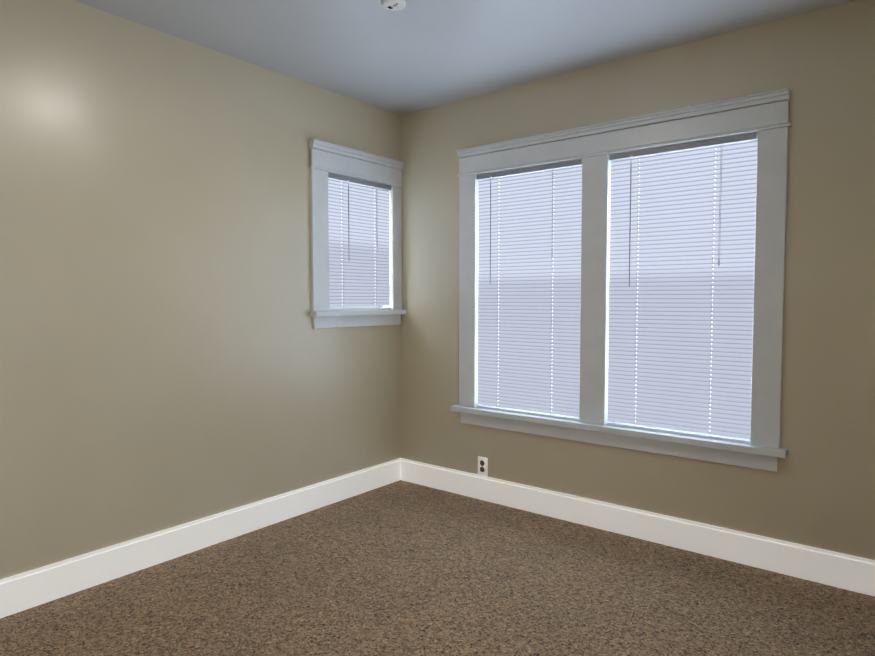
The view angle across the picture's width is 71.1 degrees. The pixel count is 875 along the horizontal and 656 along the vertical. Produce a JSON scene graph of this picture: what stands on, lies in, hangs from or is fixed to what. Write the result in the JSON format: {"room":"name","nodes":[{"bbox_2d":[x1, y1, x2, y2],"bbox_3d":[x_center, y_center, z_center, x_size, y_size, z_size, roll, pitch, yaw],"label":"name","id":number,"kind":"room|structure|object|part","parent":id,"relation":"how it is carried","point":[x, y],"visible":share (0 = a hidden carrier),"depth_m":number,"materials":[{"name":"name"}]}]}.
{"room":"empty bedroom","nodes":[
{"label":"empty bedroom","id":0,"kind":"room"},
{"bbox_2d":[0,0,399,578],"bbox_3d":[-1.522,-0.118,2.594,0.200,2.400,4.250,2,3,38],"label":"wall","id":1,"kind":"structure","parent":0,"point":[170,356],"depth_m":2.76,"materials":[{"name":"paint"}]},
{"bbox_2d":[0,458,400,618],"bbox_3d":[-1.438,1.011,2.581,0.016,0.145,3.850,2,3,38],"label":"baseboard","id":2,"kind":"structure","parent":1,"relation":"attached to","point":[23,591],"depth_m":2.84,"materials":[{"name":"paint"}]},
{"bbox_2d":[308,139,405,328],"bbox_3d":[-0.553,-0.538,3.776,0.288,1.052,0.759,2,3,38],"label":"window","id":3,"kind":"structure","parent":1,"relation":"in","point":[326,158],"depth_m":3.60,"materials":[{"name":"paint"}]},
{"bbox_3d":[-0.576,-0.511,3.825,0.072,0.797,0.545,2,3,38],"label":"left window sash","id":4,"kind":"part","parent":3,"relation":"part of","materials":[{"name":"white plastic"}]},
{"bbox_2d":[328,173,391,310],"bbox_3d":[-0.471,-0.506,3.742,0.045,0.793,0.537,2,3,38],"label":"window blind","id":5,"kind":"object","parent":3,"relation":"attached to","point":[359,246],"visible":0.88,"depth_m":3.73,"materials":[{"name":"white plastic"}]},
{"bbox_2d":[0,480,874,655],"bbox_3d":[0.025,1.213,1.429,4.150,0.150,4.250,2,3,38],"label":"floor","id":6,"kind":"structure","parent":0,"point":[401,568],"depth_m":2.46,"materials":[{"name":"carpet"}]},
{"bbox_2d":[73,0,856,114],"bbox_3d":[0.025,-1.334,1.308,4.150,0.150,4.250,2,3,38],"label":"ceiling","id":7,"kind":"structure","parent":0,"point":[414,55],"depth_m":2.76,"materials":[{"name":"paint"}]},
{"bbox_2d":[381,0,406,10],"bbox_3d":[-0.173,-1.293,2.425,0.106,0.038,0.106,2,3,38],"label":"smoke detector","id":8,"kind":"object","parent":7,"relation":"attached to","point":[394,5],"visible":1,"depth_m":2.41,"materials":[{"name":"white plastic"}]},
{"bbox_2d":[399,0,874,559],"bbox_3d":[1.362,-0.133,2.891,3.950,2.400,0.200,2,3,38],"label":"wall","id":9,"kind":"structure","parent":0,"point":[815,488],"depth_m":2.74,"materials":[{"name":"paint"}]},
{"bbox_2d":[478,456,487,475],"bbox_3d":[0.269,0.829,3.671,0.068,0.110,0.009,2,3,38],"label":"electrical outlet","id":10,"kind":"object","parent":9,"relation":"attached to","point":[482,465],"visible":1,"depth_m":3.67,"materials":[{"name":"white plastic"}]},
{"bbox_2d":[451,88,791,471],"bbox_3d":[0.874,-0.219,3.257,1.801,1.645,0.288,2,3,38],"label":"window","id":11,"kind":"structure","parent":9,"relation":"in","point":[763,115],"depth_m":3.08,"materials":[{"name":"paint"}]},
{"bbox_2d":[476,159,581,420],"bbox_3d":[0.500,-0.203,3.444,0.670,1.382,0.045,2,3,38],"label":"window blind","id":12,"kind":"object","parent":11,"relation":"attached to","point":[529,272],"visible":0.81,"depth_m":3.43,"materials":[{"name":"white plastic"}]},
{"bbox_3d":[0.906,-0.197,3.293,1.503,1.386,0.072,2,3,38],"label":"right window sash","id":13,"kind":"part","parent":11,"relation":"part of","materials":[{"name":"white plastic"}]},
{"bbox_2d":[607,133,757,443],"bbox_3d":[1.143,-0.178,2.934,0.677,1.382,0.045,2,3,38],"label":"window blind","id":14,"kind":"object","parent":11,"relation":"attached to","point":[681,262],"visible":0.92,"depth_m":2.92,"materials":[{"name":"white plastic"}]},
{"bbox_2d":[401,458,874,596],"bbox_3d":[1.216,0.995,2.922,3.750,0.145,0.016,2,3,38],"label":"baseboard","id":15,"kind":"structure","parent":9,"relation":"attached to","point":[838,570],"depth_m":2.99,"materials":[{"name":"paint"}]}
]}

